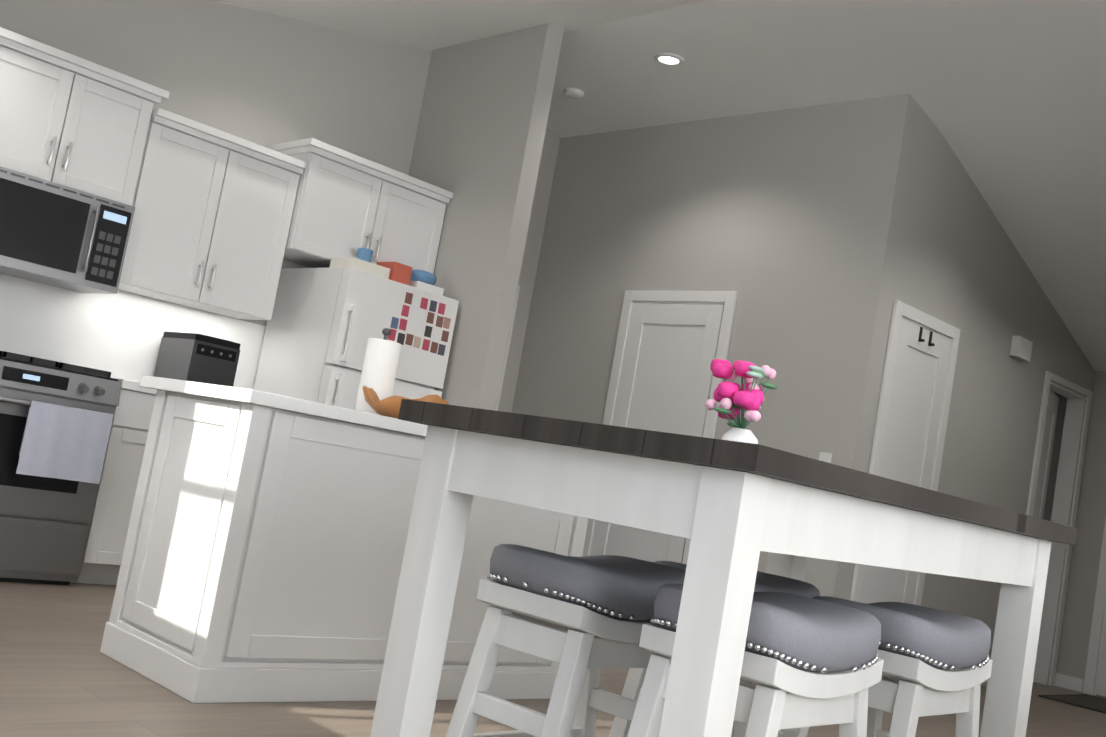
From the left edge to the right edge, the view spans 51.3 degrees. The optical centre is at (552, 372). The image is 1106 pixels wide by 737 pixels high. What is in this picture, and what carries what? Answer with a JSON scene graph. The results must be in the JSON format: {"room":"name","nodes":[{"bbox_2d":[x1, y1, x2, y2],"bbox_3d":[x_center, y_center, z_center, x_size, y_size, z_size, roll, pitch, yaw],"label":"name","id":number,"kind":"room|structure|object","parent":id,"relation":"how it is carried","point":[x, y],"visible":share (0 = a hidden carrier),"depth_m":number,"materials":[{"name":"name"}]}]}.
{"room":"kitchen","nodes":[
{"label":"kitchen","id":0,"kind":"room"},
{"bbox_2d":[0,581,1105,736],"bbox_3d":[1.687,1.527,4.006,9.000,0.060,11.300,15,-7,-44],"label":"floor","id":1,"kind":"structure","parent":0,"point":[61,675],"depth_m":3.50,"materials":[{"name":"brown wood"}]},
{"bbox_2d":[0,351,120,584],"bbox_3d":[-2.423,0.382,4.960,0.753,0.942,0.737,15,-7,-44],"label":"stove","id":2,"kind":"object","parent":1,"relation":"on","point":[56,419],"visible":1,"depth_m":4.84,"materials":[{"name":"silver metal"}]},
{"bbox_2d":[70,387,155,584],"bbox_3d":[-2.021,0.529,5.448,0.525,0.881,0.617,15,-7,-44],"label":"base cabinet","id":3,"kind":"object","parent":1,"relation":"on","point":[109,524],"depth_m":5.12,"materials":[{"name":"white wood"}]},
{"bbox_2d":[110,375,156,394],"bbox_3d":[-1.784,0.118,5.632,0.957,0.040,0.637,15,-7,-44],"label":"countertop","id":4,"kind":"structure","parent":3,"relation":"on","point":[128,384],"depth_m":5.12,"materials":[{"name":"white stone"}]},
{"bbox_2d":[154,331,239,386],"bbox_3d":[-1.776,-0.039,5.745,0.250,0.289,0.355,15,-7,-44],"label":"ice maker","id":5,"kind":"object","parent":4,"relation":"on","point":[194,357],"visible":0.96,"depth_m":5.63,"materials":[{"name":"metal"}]},
{"bbox_2d":[100,387,588,702],"bbox_3d":[-0.666,0.646,4.137,1.530,0.880,0.679,15,-7,-44],"label":"kitchen island","id":6,"kind":"object","parent":1,"relation":"on","point":[264,549],"depth_m":3.63,"materials":[{"name":"white wood"}]},
{"bbox_2d":[140,375,427,438],"bbox_3d":[-0.576,0.196,4.168,1.600,0.040,0.730,15,-7,-44],"label":"island countertop","id":7,"kind":"structure","parent":6,"relation":"on","point":[182,387],"depth_m":3.57,"materials":[{"name":"white stone"}]},
{"bbox_2d":[355,328,400,414],"bbox_3d":[-0.648,-0.001,4.286,0.150,0.340,0.150,15,-7,-44],"label":"paper towel","id":8,"kind":"object","parent":7,"relation":"on","point":[380,364],"visible":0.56,"depth_m":4.24,"materials":[{"name":"white paper"}]},
{"bbox_2d":[362,386,448,418],"bbox_3d":[-0.508,0.121,4.068,0.370,0.110,0.296,15,-7,-44],"label":"bowl","id":9,"kind":"object","parent":7,"relation":"on","point":[389,407],"visible":0.29,"depth_m":3.95,"materials":[{"name":"brown wood"}]},
{"bbox_2d":[253,247,458,409],"bbox_3d":[-1.117,0.271,6.175,0.720,1.830,0.750,15,-7,-44],"label":"fridge","id":10,"kind":"object","parent":1,"relation":"on","point":[323,325],"visible":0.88,"depth_m":5.98,"materials":[{"name":"white metal"}]},
{"bbox_2d":[446,544,685,736],"bbox_3d":[0.048,0.739,2.576,0.330,0.661,0.550,5,-7,42],"label":"stool","id":11,"kind":"object","parent":1,"relation":"on","point":[581,620],"visible":0.81,"depth_m":2.45,"materials":[{"name":"fabric"}]},
{"bbox_2d":[609,561,819,736],"bbox_3d":[0.431,0.847,3.012,0.330,0.661,0.550,5,-7,42],"label":"stool","id":12,"kind":"object","parent":1,"relation":"on","point":[766,582],"visible":0.02,"depth_m":2.94,"materials":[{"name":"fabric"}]},
{"bbox_2d":[370,399,1076,736],"bbox_3d":[0.454,0.686,2.686,0.870,0.925,1.630,5,-7,42],"label":"table","id":13,"kind":"object","parent":1,"relation":"on","point":[731,510],"visible":1,"depth_m":2.21,"materials":[{"name":"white wood"}]},
{"bbox_2d":[705,359,776,443],"bbox_3d":[0.472,0.099,2.948,0.229,0.278,0.210,15,-7,-44],"label":"flower vase","id":14,"kind":"object","parent":13,"relation":"on","point":[733,398],"visible":0.94,"depth_m":2.91,"materials":[{"name":"pink"}]},
{"bbox_2d":[627,584,883,736],"bbox_3d":[0.381,0.768,2.260,0.330,0.661,0.550,5,-7,42],"label":"stool","id":15,"kind":"object","parent":1,"relation":"on","point":[809,662],"visible":0.85,"depth_m":2.17,"materials":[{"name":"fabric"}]},
{"bbox_2d":[781,596,992,736],"bbox_3d":[0.772,0.878,2.704,0.330,0.661,0.550,5,-7,42],"label":"stool","id":16,"kind":"object","parent":1,"relation":"on","point":[937,662],"visible":0.62,"depth_m":2.56,"materials":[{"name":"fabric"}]},
{"bbox_2d":[1038,694,1105,713],"bbox_3d":[3.607,2.127,7.256,0.800,0.013,0.780,15,-7,-44],"label":"doormat","id":17,"kind":"object","parent":1,"relation":"on","point":[1091,702],"visible":1,"depth_m":7.28,"materials":[{"name":"grey"}]},
{"bbox_2d":[0,0,1105,697],"bbox_3d":[-0.978,-1.220,1.204,0.120,3.900,11.140,15,-7,-44],"label":"wall","id":18,"kind":"structure","parent":0,"point":[820,238],"depth_m":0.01,"materials":[{"name":"paint"}]},
{"bbox_2d":[0,35,159,210],"bbox_3d":[-2.285,-1.110,5.224,0.754,0.533,0.348,15,-7,-44],"label":"upper cabinet","id":19,"kind":"object","parent":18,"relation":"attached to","point":[64,122],"depth_m":5.13,"materials":[{"name":"white wood"}]},
{"bbox_2d":[0,166,134,293],"bbox_3d":[-2.337,-0.642,5.150,0.748,0.410,0.437,15,-7,-44],"label":"over-the-range microwave","id":20,"kind":"object","parent":19,"relation":"attached to","point":[61,236],"visible":1,"depth_m":5.09,"materials":[{"name":"silver metal"}]},
{"bbox_2d":[118,115,299,322],"bbox_3d":[-1.771,-0.744,5.752,0.817,0.797,0.348,15,-7,-44],"label":"upper cabinet","id":21,"kind":"object","parent":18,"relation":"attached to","point":[226,225],"depth_m":5.62,"materials":[{"name":"white wood"}]},
{"bbox_2d":[268,143,451,273],"bbox_3d":[-1.109,-0.823,6.360,0.910,0.534,0.427,15,-7,-44],"label":"upper cabinet","id":22,"kind":"object","parent":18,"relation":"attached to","point":[344,205],"depth_m":6.14,"materials":[{"name":"white wood"}]},
{"bbox_2d":[495,285,519,410],"bbox_3d":[-0.776,0.332,7.664,0.916,2.098,0.142,15,-7,-44],"label":"trim","id":23,"kind":"structure","parent":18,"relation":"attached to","point":[507,349],"depth_m":7.98,"materials":[{"name":"white wood"}]},
{"bbox_2d":[590,303,723,562],"bbox_3d":[0.580,0.549,7.049,0.074,2.004,0.722,15,-7,-44],"label":"room door","id":24,"kind":"structure","parent":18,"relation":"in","point":[666,373],"depth_m":7.10,"materials":[{"name":"white wood"}]},
{"bbox_2d":[582,290,737,563],"bbox_3d":[0.604,0.520,7.070,0.024,2.098,0.886,15,-7,-44],"label":"trim","id":25,"kind":"structure","parent":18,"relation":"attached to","point":[727,299],"depth_m":7.20,"materials":[{"name":"white wood"}]},
{"bbox_2d":[819,452,831,462],"bbox_3d":[1.464,0.490,6.221,0.010,0.120,0.075,15,-7,-44],"label":"switch plate","id":26,"kind":"object","parent":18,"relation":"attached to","point":[826,457],"depth_m":6.22,"materials":[{"name":"white plastic"}]},
{"bbox_2d":[849,300,960,605],"bbox_3d":[1.956,0.701,6.458,0.756,2.098,0.024,15,-7,-44],"label":"trim","id":27,"kind":"structure","parent":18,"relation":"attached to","point":[901,310],"depth_m":6.38,"materials":[{"name":"white wood"}]},
{"bbox_2d":[860,318,950,603],"bbox_3d":[1.967,0.737,6.437,0.592,2.004,0.074,15,-7,-44],"label":"closet door","id":28,"kind":"structure","parent":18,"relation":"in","point":[914,410],"depth_m":6.49,"materials":[{"name":"white wood"}]},
{"bbox_2d":[1010,336,1032,361],"bbox_3d":[3.006,-0.155,7.394,0.200,0.130,0.049,15,-7,-44],"label":"door chime","id":29,"kind":"object","parent":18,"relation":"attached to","point":[1021,348],"depth_m":7.34,"materials":[{"name":"white plastic"}]},
{"bbox_2d":[981,673,1083,691],"bbox_3d":[2.082,1.484,3.618,8.500,0.090,9.800,15,-7,-44],"label":"baseboard","id":30,"kind":"structure","parent":18,"relation":"attached to","point":[1069,682],"depth_m":8.03,"materials":[{"name":"white wood"}]},
{"bbox_2d":[1032,389,1058,518],"bbox_3d":[3.309,1.112,7.984,0.617,2.012,0.174,15,-7,-44],"label":"room door","id":31,"kind":"structure","parent":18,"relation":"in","point":[1046,456],"depth_m":8.16,"materials":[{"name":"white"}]},
{"bbox_2d":[1026,371,1092,685],"bbox_3d":[3.365,1.087,7.947,0.806,2.098,0.142,15,-7,-44],"label":"trim","id":32,"kind":"structure","parent":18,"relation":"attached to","point":[1069,457],"depth_m":8.14,"materials":[{"name":"white wood"}]},
{"bbox_2d":[1083,518,1105,695],"bbox_3d":[4.185,1.208,7.697,0.024,2.098,0.986,15,-7,-44],"label":"trim","id":33,"kind":"structure","parent":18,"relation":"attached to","point":[1094,649],"depth_m":7.96,"materials":[{"name":"white wood"}]},
{"bbox_2d":[1096,618,1105,696],"bbox_3d":[4.161,1.238,7.676,0.074,2.004,0.822,15,-7,-44],"label":"front door","id":34,"kind":"structure","parent":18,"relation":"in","point":[1101,686],"depth_m":7.89,"materials":[{"name":"white wood"}]},
{"bbox_2d":[210,0,1105,370],"bbox_3d":[2.138,-1.239,4.297,9.100,1.256,11.400,15,-7,-44],"label":"ceiling","id":35,"kind":"structure","parent":0,"point":[1008,96],"depth_m":6.24,"materials":[{"name":"paint"}]},
{"bbox_2d":[564,88,583,98],"bbox_3d":[0.133,-1.778,7.347,0.130,0.035,0.130,15,-7,-44],"label":"smoke detector","id":36,"kind":"object","parent":35,"relation":"attached to","point":[573,93],"visible":1,"depth_m":7.31,"materials":[{"name":"white plastic"}]},
{"bbox_2d":[654,53,683,65],"bbox_3d":[0.656,-1.774,6.529,0.170,0.011,0.170,15,-7,-44],"label":"recessed light","id":37,"kind":"object","parent":35,"relation":"in","point":[670,59],"visible":1,"depth_m":6.52,"materials":[{"name":"white"}]}
]}

